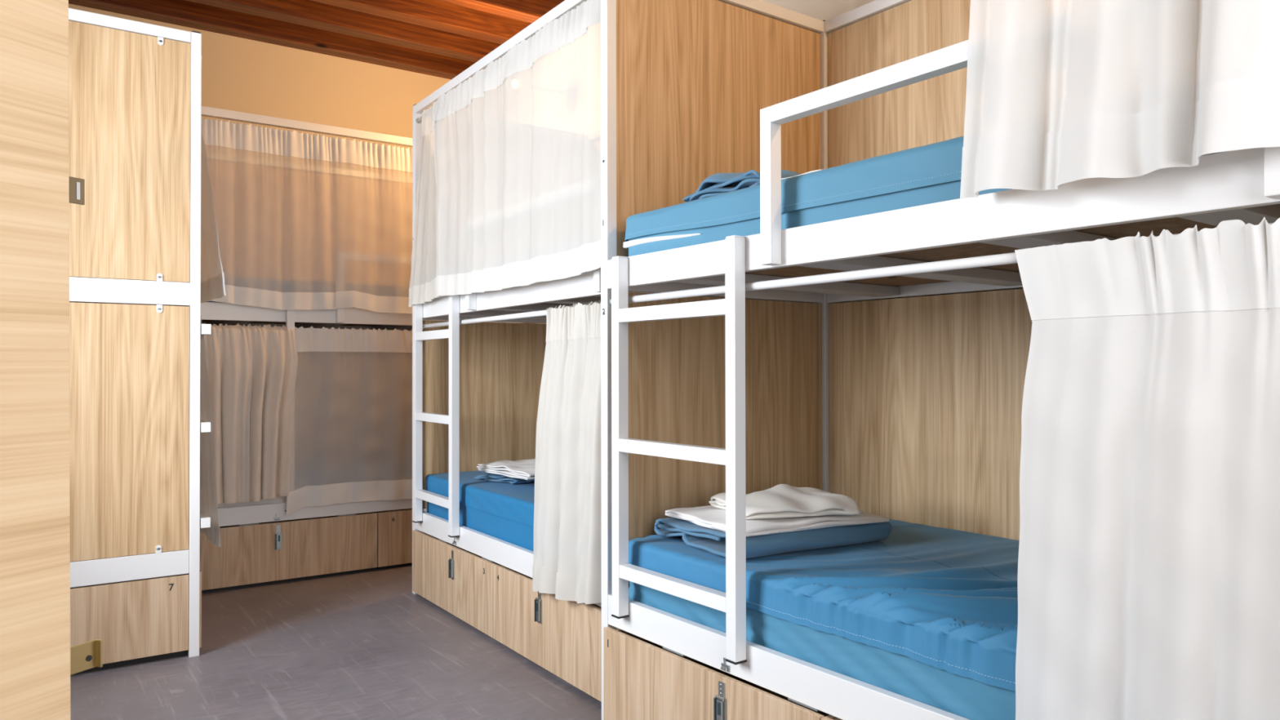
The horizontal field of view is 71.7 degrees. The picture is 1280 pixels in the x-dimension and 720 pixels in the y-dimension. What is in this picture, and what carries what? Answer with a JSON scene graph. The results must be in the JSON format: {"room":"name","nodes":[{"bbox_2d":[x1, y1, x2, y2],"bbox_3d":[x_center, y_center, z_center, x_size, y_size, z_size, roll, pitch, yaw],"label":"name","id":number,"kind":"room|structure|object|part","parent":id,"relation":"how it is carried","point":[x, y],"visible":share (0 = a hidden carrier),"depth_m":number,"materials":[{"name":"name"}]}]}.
{"room":"dormitory","nodes":[
{"label":"dormitory","id":0,"kind":"room"},
{"bbox_2d":[68,3,451,280],"bbox_3d":[-2.759,-0.546,6.037,3.670,3.660,0.100,0,-1,-35],"label":"wall","id":1,"kind":"structure","parent":0,"point":[239,74],"depth_m":6.26,"materials":[{"name":"beige paint"}]},
{"bbox_2d":[68,0,475,79],"bbox_3d":[-2.696,-2.272,5.961,3.470,0.160,0.125,0,-1,-35],"label":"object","id":2,"kind":"structure","parent":1,"relation":"attached to","point":[184,13],"depth_m":6.07,"materials":[{"name":"brown wood"}]},
{"bbox_2d":[70,564,601,719],"bbox_3d":[-0.535,1.299,2.862,3.670,0.100,7.820,0,-1,-35],"label":"floor","id":3,"kind":"structure","parent":0,"point":[357,646],"depth_m":3.58,"materials":[{"name":"grey plastic"}]},
{"bbox_2d":[68,8,201,657],"bbox_3d":[-2.917,-0.066,4.313,1.172,2.666,2.065,0,-1,-35],"label":"bunk bed","id":4,"kind":"object","parent":3,"relation":"on","point":[135,87],"visible":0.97,"depth_m":3.65,"materials":[{"name":"brown wood"}]},
{"bbox_3d":[-2.349,-0.842,3.477,1.046,1.019,0.018,0,-1,-35],"label":"panel","id":5,"kind":"part","parent":4,"relation":"part of","materials":[{"name":"brown wood"}]},
{"bbox_3d":[-2.347,0.285,3.465,1.046,1.030,0.018,0,-1,-35],"label":"panel","id":6,"kind":"part","parent":4,"relation":"part of","materials":[{"name":"brown wood"}]},
{"bbox_3d":[-2.349,-0.282,3.473,1.048,0.097,0.028,0,-1,-35],"label":"rail","id":7,"kind":"part","parent":4,"relation":"part of","materials":[{"name":"white metal"}]},
{"bbox_3d":[-2.347,0.852,3.461,1.048,0.100,0.028,0,-1,-35],"label":"rail","id":8,"kind":"part","parent":4,"relation":"part of","materials":[{"name":"white metal"}]},
{"bbox_3d":[-1.905,-0.069,3.787,0.040,2.660,0.040,0,-1,-35],"label":"post","id":9,"kind":"part","parent":4,"relation":"part of","materials":[{"name":"white metal"}]},
{"bbox_2d":[200,324,211,528],"bbox_3d":[-2.015,0.265,4.014,0.042,1.179,0.539,0,-1,-35],"label":"ladder","id":10,"kind":"object","parent":4,"relation":"attached to","point":[206,329],"visible":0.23,"depth_m":3.80,"materials":[{"name":"white metal"}]},
{"bbox_2d":[200,315,220,546],"bbox_3d":[-2.201,0.311,4.322,0.101,1.031,1.139,0,-1,-35],"label":"curtain","id":11,"kind":"object","parent":4,"relation":"hanging from","point":[208,489],"visible":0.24,"depth_m":3.95,"materials":[{"name":"white fabric"}]},
{"bbox_2d":[200,121,226,302],"bbox_3d":[-2.191,-0.805,4.336,0.136,1.054,1.152,0,-1,-35],"label":"curtain","id":12,"kind":"object","parent":4,"relation":"hanging from","point":[212,277],"visible":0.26,"depth_m":4.07,"materials":[{"name":"white fabric"}]},
{"bbox_2d":[70,570,201,674],"bbox_3d":[-2.598,1.064,3.878,1.118,0.398,1.000,0,-1,-35],"label":"storage drawer","id":13,"kind":"object","parent":3,"relation":"on","point":[142,620],"visible":0.31,"depth_m":3.64,"materials":[{"name":"brown wood"}]},
{"bbox_3d":[-2.172,1.080,4.202,0.018,0.327,0.960,0,-1,-35],"label":"panel","id":14,"kind":"part","parent":13,"relation":"part of","materials":[{"name":"brown wood"}]},
{"bbox_2d":[200,512,377,592],"bbox_3d":[-2.315,1.079,5.497,1.024,0.398,1.100,0,-1,-35],"label":"storage drawer","id":15,"kind":"object","parent":3,"relation":"on","point":[261,553],"visible":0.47,"depth_m":5.07,"materials":[{"name":"brown wood"}]},
{"bbox_3d":[-2.053,1.029,5.016,0.025,0.088,0.012,0,-1,-35],"label":"latch lever","id":16,"kind":"part","parent":15,"relation":"part of","materials":[{"name":"grey metal"}]},
{"bbox_2d":[200,106,523,526],"bbox_3d":[-1.940,-0.052,5.804,2.065,2.666,1.172,0,-1,-35],"label":"bunk bed","id":17,"kind":"object","parent":3,"relation":"on","point":[211,313],"visible":0.09,"depth_m":5.18,"materials":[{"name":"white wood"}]},
{"bbox_2d":[202,323,297,504],"bbox_3d":[-2.171,0.288,4.894,0.526,0.987,0.119,0,-1,-35],"label":"curtain","id":18,"kind":"object","parent":17,"relation":"hanging from","point":[252,371],"visible":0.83,"depth_m":4.88,"materials":[{"name":"fabric"}]},
{"bbox_2d":[217,496,285,507],"bbox_3d":[-1.945,0.770,5.817,1.930,0.250,1.069,0,-1,-35],"label":"mattress","id":19,"kind":"object","parent":17,"relation":"on","point":[278,499],"visible":0.02,"depth_m":5.01,"materials":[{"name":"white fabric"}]},
{"bbox_2d":[200,117,337,310],"bbox_3d":[-2.101,-0.805,4.986,0.765,1.046,0.087,0,-1,-35],"label":"curtain","id":20,"kind":"object","parent":17,"relation":"hanging from","point":[273,190],"visible":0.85,"depth_m":5.00,"materials":[{"name":"white fabric"}]},
{"bbox_2d":[284,310,294,511],"bbox_3d":[-2.209,0.274,4.917,0.550,1.179,0.042,0,-1,-35],"label":"ladder","id":21,"kind":"object","parent":17,"relation":"attached to","point":[290,314],"visible":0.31,"depth_m":5.05,"materials":[{"name":"white metal"}]},
{"bbox_3d":[-2.268,-0.255,6.271,1.983,0.097,0.028,0,-1,-35],"label":"rail","id":22,"kind":"part","parent":17,"relation":"part of","materials":[{"name":"white metal"}]},
{"bbox_3d":[-1.633,0.870,5.360,1.983,0.100,0.028,0,-1,-35],"label":"rail","id":23,"kind":"part","parent":17,"relation":"part of","materials":[{"name":"white metal"}]},
{"bbox_2d":[286,326,412,515],"bbox_3d":[-1.396,0.344,5.477,1.524,1.076,0.075,0,-1,-35],"label":"curtain","id":24,"kind":"object","parent":17,"relation":"hanging from","point":[351,430],"visible":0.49,"depth_m":5.25,"materials":[{"name":"white fabric"}]},
{"bbox_3d":[-1.635,-0.265,5.371,1.983,0.097,0.028,0,-1,-35],"label":"rail","id":25,"kind":"part","parent":17,"relation":"part of","materials":[{"name":"white metal"}]},
{"bbox_2d":[332,137,412,313],"bbox_3d":[-1.281,-0.803,5.556,1.255,1.041,0.096,0,-1,-35],"label":"curtain","id":26,"kind":"object","parent":17,"relation":"hanging from","point":[373,182],"visible":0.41,"depth_m":5.32,"materials":[{"name":"white fabric"}]},
{"bbox_3d":[-1.300,-0.426,5.566,1.195,0.415,0.040,0,-1,-35],"label":"guard rail","id":27,"kind":"part","parent":17,"relation":"part of","materials":[{"name":"white metal"}]},
{"bbox_2d":[370,508,422,569],"bbox_3d":[-1.503,1.084,6.068,0.949,0.398,1.100,0,-1,-35],"label":"storage drawer","id":28,"kind":"object","parent":3,"relation":"on","point":[394,527],"visible":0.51,"depth_m":5.42,"materials":[{"name":"brown wood"}]},
{"bbox_2d":[412,529,504,638],"bbox_3d":[-0.502,1.068,4.665,1.100,0.398,1.021,0,-1,-34],"label":"storage drawer","id":29,"kind":"object","parent":3,"relation":"on","point":[457,580],"visible":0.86,"depth_m":4.30,"materials":[{"name":"brown wood"}]},
{"bbox_3d":[-0.924,1.020,4.317,0.012,0.088,0.025,0,-1,-34],"label":"latch lever","id":30,"kind":"part","parent":29,"relation":"part of","materials":[{"name":"grey metal"}]},
{"bbox_2d":[493,564,601,702],"bbox_3d":[0.056,1.059,3.845,1.100,0.398,0.954,0,-1,-34],"label":"storage drawer","id":31,"kind":"object","parent":3,"relation":"on","point":[563,637],"visible":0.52,"depth_m":3.50,"materials":[{"name":"brown wood"}]},
{"bbox_3d":[-0.415,1.012,3.571,0.012,0.088,0.025,0,-1,-34],"label":"latch lever","id":32,"kind":"part","parent":31,"relation":"part of","materials":[{"name":"grey metal"}]},
{"bbox_2d":[412,0,839,628],"bbox_3d":[-0.213,-0.070,4.294,1.172,2.666,2.065,0,-1,-34],"label":"bunk bed","id":33,"kind":"object","parent":3,"relation":"on","point":[501,363],"visible":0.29,"depth_m":4.90,"materials":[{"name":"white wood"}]},
{"bbox_3d":[-1.218,-0.060,4.835,0.040,2.660,0.040,0,-1,-34],"label":"post","id":34,"kind":"part","parent":33,"relation":"part of","materials":[{"name":"white metal"}]},
{"bbox_3d":[-0.649,-1.314,4.011,0.023,0.023,1.983,0,-1,-34],"label":"curtain rod","id":35,"kind":"part","parent":33,"relation":"part of","materials":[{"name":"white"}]},
{"bbox_2d":[408,103,444,306],"bbox_3d":[-1.098,-0.807,4.577,0.074,1.039,0.505,0,-1,-34],"label":"curtain","id":36,"kind":"object","parent":33,"relation":"hanging from","point":[422,289],"visible":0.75,"depth_m":4.62,"materials":[{"name":"white fabric"}]},
{"bbox_2d":[412,294,459,537],"bbox_3d":[-1.042,0.268,4.500,0.042,1.179,0.539,0,-1,-34],"label":"ladder","id":37,"kind":"object","parent":33,"relation":"attached to","point":[452,502],"visible":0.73,"depth_m":4.38,"materials":[{"name":"white metal"}]},
{"bbox_2d":[425,471,534,551],"bbox_3d":[-0.190,0.743,4.292,1.069,0.268,1.931,0,-1,-34],"label":"mattress","id":38,"kind":"object","parent":33,"relation":"on","point":[504,511],"visible":0.16,"depth_m":4.13,"materials":[{"name":"blue fabric"}]},
{"bbox_2d":[474,472,534,484],"bbox_3d":[-0.608,0.584,4.558,0.345,0.050,0.369,-1,-1,44],"label":"towel","id":39,"kind":"object","parent":38,"relation":"on","point":[487,477],"visible":0.27,"depth_m":4.42,"materials":[{"name":"blue fabric"}]},
{"bbox_2d":[476,458,535,479],"bbox_3d":[-0.531,0.535,4.414,0.374,0.050,0.531,0,-1,-37],"label":"sheet","id":40,"kind":"object","parent":39,"relation":"on","point":[522,468],"visible":0.52,"depth_m":4.34,"materials":[{"name":"white fabric"}]},
{"bbox_3d":[-0.770,0.299,5.144,1.046,1.030,0.018,0,-1,-34],"label":"panel","id":41,"kind":"part","parent":33,"relation":"part of","materials":[{"name":"brown wood"}]},
{"bbox_3d":[-0.648,-0.188,4.000,0.023,0.023,1.983,0,-1,-34],"label":"curtain rod","id":42,"kind":"part","parent":33,"relation":"part of","materials":[{"name":"white metal"}]},
{"bbox_3d":[-0.770,-0.268,5.148,1.048,0.097,0.028,0,-1,-34],"label":"rail","id":43,"kind":"part","parent":33,"relation":"part of","materials":[{"name":"white metal"}]},
{"bbox_3d":[-0.651,0.855,3.986,0.028,0.100,1.983,0,-1,-34],"label":"rail","id":44,"kind":"part","parent":33,"relation":"part of","materials":[{"name":"white metal"}]},
{"bbox_3d":[-0.653,-0.280,3.997,0.028,0.097,1.983,0,-1,-34],"label":"rail","id":45,"kind":"part","parent":33,"relation":"part of","materials":[{"name":"white metal"}]},
{"bbox_2d":[432,0,600,296],"bbox_3d":[-0.592,-0.819,3.804,0.093,1.046,1.738,0,-1,-34],"label":"curtain","id":46,"kind":"object","parent":33,"relation":"hanging from","point":[517,143],"visible":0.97,"depth_m":3.60,"materials":[{"name":"white fabric"}]},
{"bbox_3d":[-0.465,-0.447,3.661,0.040,0.415,1.195,0,-1,-34],"label":"guard rail","id":47,"kind":"part","parent":33,"relation":"part of","materials":[{"name":"white metal"}]},
{"bbox_2d":[532,300,601,604],"bbox_3d":[-0.278,0.356,3.349,0.094,1.146,0.558,0,-1,-34],"label":"curtain","id":48,"kind":"object","parent":33,"relation":"hanging from","point":[567,551],"visible":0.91,"depth_m":3.31,"materials":[{"name":"white fabric"}]},
{"bbox_3d":[0.375,-0.287,3.468,1.048,0.097,0.028,0,-1,-34],"label":"rail","id":49,"kind":"part","parent":33,"relation":"part of","materials":[{"name":"white metal"}]},
{"bbox_2d":[603,626,837,719],"bbox_3d":[0.594,1.049,2.915,1.105,0.398,0.960,0,-1,-37],"label":"storage drawer","id":50,"kind":"object","parent":3,"relation":"on","point":[644,680],"visible":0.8,"depth_m":2.70,"materials":[{"name":"brown wood"}]},
{"bbox_3d":[0.221,1.000,2.501,0.012,0.088,0.025,0,-1,-36],"label":"latch lever","id":51,"kind":"part","parent":50,"relation":"part of","materials":[{"name":"grey metal"}]},
{"bbox_2d":[821,716,842,719],"bbox_3d":[1.184,1.040,2.118,1.105,0.398,1.015,0,-1,-37],"label":"storage drawer","id":52,"kind":"object","parent":3,"relation":"on","point":[823,717],"visible":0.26,"depth_m":2.21,"materials":[{"name":"brown wood"}]},
{"bbox_3d":[0.760,1.051,1.804,0.018,0.327,1.015,0,-1,-37],"label":"panel","id":53,"kind":"part","parent":52,"relation":"part of","materials":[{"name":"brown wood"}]},
{"bbox_2d":[600,0,1279,719],"bbox_3d":[0.918,-0.089,2.533,1.172,2.666,2.065,0,-1,-37],"label":"bunk bed","id":54,"kind":"object","parent":3,"relation":"on","point":[909,409],"visible":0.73,"depth_m":3.17,"materials":[{"name":"white metal"}]},
{"bbox_3d":[-0.107,-0.080,3.035,0.040,2.660,0.040,0,-1,-37],"label":"post","id":55,"kind":"part","parent":54,"relation":"part of","materials":[{"name":"white metal"}]},
{"bbox_2d":[611,235,746,664],"bbox_3d":[0.100,0.248,2.681,0.042,1.179,0.598,0,-1,-36],"label":"ladder","id":56,"kind":"object","parent":54,"relation":"attached to","point":[733,602],"visible":1,"depth_m":2.55,"materials":[{"name":"white metal"}]},
{"bbox_3d":[0.326,-0.848,3.371,1.046,1.019,0.018,0,-1,-37],"label":"panel","id":57,"kind":"part","parent":54,"relation":"part of","materials":[{"name":"brown wood"}]},
{"bbox_3d":[0.328,0.280,3.360,1.046,1.030,0.018,0,-1,-37],"label":"panel","id":58,"kind":"part","parent":54,"relation":"part of","materials":[{"name":"brown wood"}]},
{"bbox_3d":[0.329,-0.288,3.364,1.048,0.097,0.028,0,-1,-37],"label":"rail","id":59,"kind":"part","parent":54,"relation":"part of","materials":[{"name":"white metal"}]},
{"bbox_3d":[0.492,0.835,2.208,0.028,0.100,1.983,0,-1,-37],"label":"rail","id":60,"kind":"part","parent":54,"relation":"part of","materials":[{"name":"white metal"}]},
{"bbox_2d":[628,519,1019,719],"bbox_3d":[0.937,0.710,2.529,1.087,0.296,1.940,0,-1,-37],"label":"mattress","id":61,"kind":"object","parent":54,"relation":"on","point":[927,615],"visible":0.35,"depth_m":2.31,"materials":[{"name":"blue fabric"}]},
{"bbox_2d":[653,517,892,558],"bbox_3d":[0.438,0.558,2.978,0.634,0.082,0.500,0,-1,-31],"label":"folded blanket","id":62,"kind":"object","parent":61,"relation":"on","point":[712,540],"visible":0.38,"depth_m":2.80,"materials":[{"name":"blue fabric"}]},
{"bbox_2d":[665,505,888,537],"bbox_3d":[0.449,0.512,2.977,0.594,0.037,0.481,0,-1,-28],"label":"sheet","id":63,"kind":"object","parent":62,"relation":"on","point":[709,516],"visible":0.45,"depth_m":2.81,"materials":[{"name":"white fabric"}]},
{"bbox_2d":[708,484,862,519],"bbox_3d":[0.474,0.456,2.947,0.423,0.078,0.350,0,-1,-13],"label":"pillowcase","id":64,"kind":"object","parent":63,"relation":"on","point":[780,500],"visible":0.91,"depth_m":2.83,"materials":[{"name":"white fabric"}]},
{"bbox_3d":[0.769,-0.075,3.683,0.040,2.660,0.040,0,-1,-37],"label":"post","id":65,"kind":"part","parent":54,"relation":"part of","materials":[{"name":"white metal"}]},
{"bbox_3d":[1.376,-0.854,2.881,0.018,1.019,1.981,0,-1,-37],"label":"panel","id":66,"kind":"part","parent":54,"relation":"part of","materials":[{"name":"brown wood"}]},
{"bbox_2d":[622,136,1226,256],"bbox_3d":[0.939,-0.400,2.543,1.078,0.192,1.939,0,-1,-37],"label":"mattress","id":67,"kind":"object","parent":54,"relation":"on","point":[931,173],"visible":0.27,"depth_m":2.28,"materials":[{"name":"blue fabric"}]},
{"bbox_2d":[682,169,800,201],"bbox_3d":[0.378,-0.543,2.790,0.386,0.092,0.361,0,-1,-42],"label":"towel","id":68,"kind":"object","parent":67,"relation":"on","point":[717,184],"visible":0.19,"depth_m":2.69,"materials":[{"name":"blue fabric"}]},
{"bbox_2d":[781,169,820,179],"bbox_3d":[0.589,-0.517,2.622,0.374,0.036,0.369,0,-1,-40],"label":"sheet","id":69,"kind":"object","parent":67,"relation":"on","point":[815,170],"visible":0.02,"depth_m":2.49,"materials":[{"name":"white fabric"}]},
{"bbox_3d":[1.375,-0.294,2.874,0.028,0.097,1.983,0,-1,-37],"label":"rail","id":70,"kind":"part","parent":54,"relation":"part of","materials":[{"name":"white metal"}]},
{"bbox_3d":[1.378,0.273,2.870,0.018,1.030,1.981,0,-1,-37],"label":"panel","id":71,"kind":"part","parent":54,"relation":"part of","materials":[{"name":"brown wood"}]},
{"bbox_3d":[0.495,-0.208,2.222,0.023,0.023,1.983,0,-1,-37],"label":"curtain rod","id":72,"kind":"part","parent":54,"relation":"part of","materials":[{"name":"white metal"}]},
{"bbox_3d":[0.490,-0.299,2.219,0.028,0.097,1.983,0,-1,-37],"label":"rail","id":73,"kind":"part","parent":54,"relation":"part of","materials":[{"name":"white metal"}]},
{"bbox_3d":[0.691,-0.466,1.891,0.040,0.415,1.195,0,-1,-37],"label":"guard rail","id":74,"kind":"part","parent":54,"relation":"part of","materials":[{"name":"white metal"}]},
{"bbox_2d":[960,0,1279,198],"bbox_3d":[0.855,-0.841,1.603,0.143,1.038,0.630,0,-1,-37],"label":"curtain","id":75,"kind":"object","parent":54,"relation":"hanging from","point":[1059,92],"visible":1,"depth_m":1.56,"materials":[{"name":"white fabric"}]},
{"bbox_2d":[1014,217,1279,719],"bbox_3d":[0.907,0.334,1.574,0.078,1.141,0.543,0,-1,-37],"label":"curtain","id":76,"kind":"object","parent":54,"relation":"hanging from","point":[1148,580],"visible":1,"depth_m":1.57,"materials":[{"name":"white fabric"}]},
{"bbox_2d":[523,0,1022,324],"bbox_3d":[0.922,-0.573,3.908,0.100,3.660,7.620,0,-1,-35],"label":"wall","id":77,"kind":"structure","parent":0,"point":[821,10],"depth_m":3.97,"materials":[{"name":"beige paint"}]},
{"bbox_2d":[185,0,502,62],"bbox_3d":[-2.430,-2.276,5.583,3.470,0.160,0.125,0,-1,-35],"label":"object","id":78,"kind":"structure","parent":77,"relation":"attached to","point":[308,13],"depth_m":5.93,"materials":[{"name":"brown wood"}]},
{"bbox_2d":[311,0,530,44],"bbox_3d":[-2.178,-2.280,5.225,3.470,0.160,0.125,0,-1,-35],"label":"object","id":79,"kind":"structure","parent":77,"relation":"attached to","point":[438,15],"depth_m":5.80,"materials":[{"name":"brown wood"}]},
{"bbox_2d":[439,0,564,23],"bbox_3d":[-1.919,-2.284,4.857,3.470,0.160,0.125,0,-1,-35],"label":"trim","id":80,"kind":"structure","parent":77,"relation":"attached to","point":[526,11],"depth_m":5.60,"materials":[{"name":"brown wood"}]},
{"bbox_3d":[-1.998,-0.589,1.853,0.100,3.660,7.620,0,-1,-35],"label":"wall","id":81,"kind":"structure","parent":0,"visible":0},
{"bbox_2d":[0,0,102,719],"bbox_3d":[-0.777,-0.149,0.720,0.036,2.740,0.714,0,0,24],"label":"door","id":82,"kind":"structure","parent":81,"relation":"in","point":[37,660],"depth_m":0.95,"materials":[{"name":"brown wood"}]},
{"bbox_3d":[-0.647,-0.196,1.014,0.024,0.030,0.036,0,0,24],"label":"latch plate","id":83,"kind":"part","parent":82,"relation":"part of","materials":[{"name":"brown metal"}]},
{"bbox_3d":[-0.651,-0.196,1.026,0.001,0.020,0.004,0,0,24],"label":"slot plate","id":84,"kind":"part","parent":82,"relation":"part of","materials":[{"name":"silver metal"}]}
]}

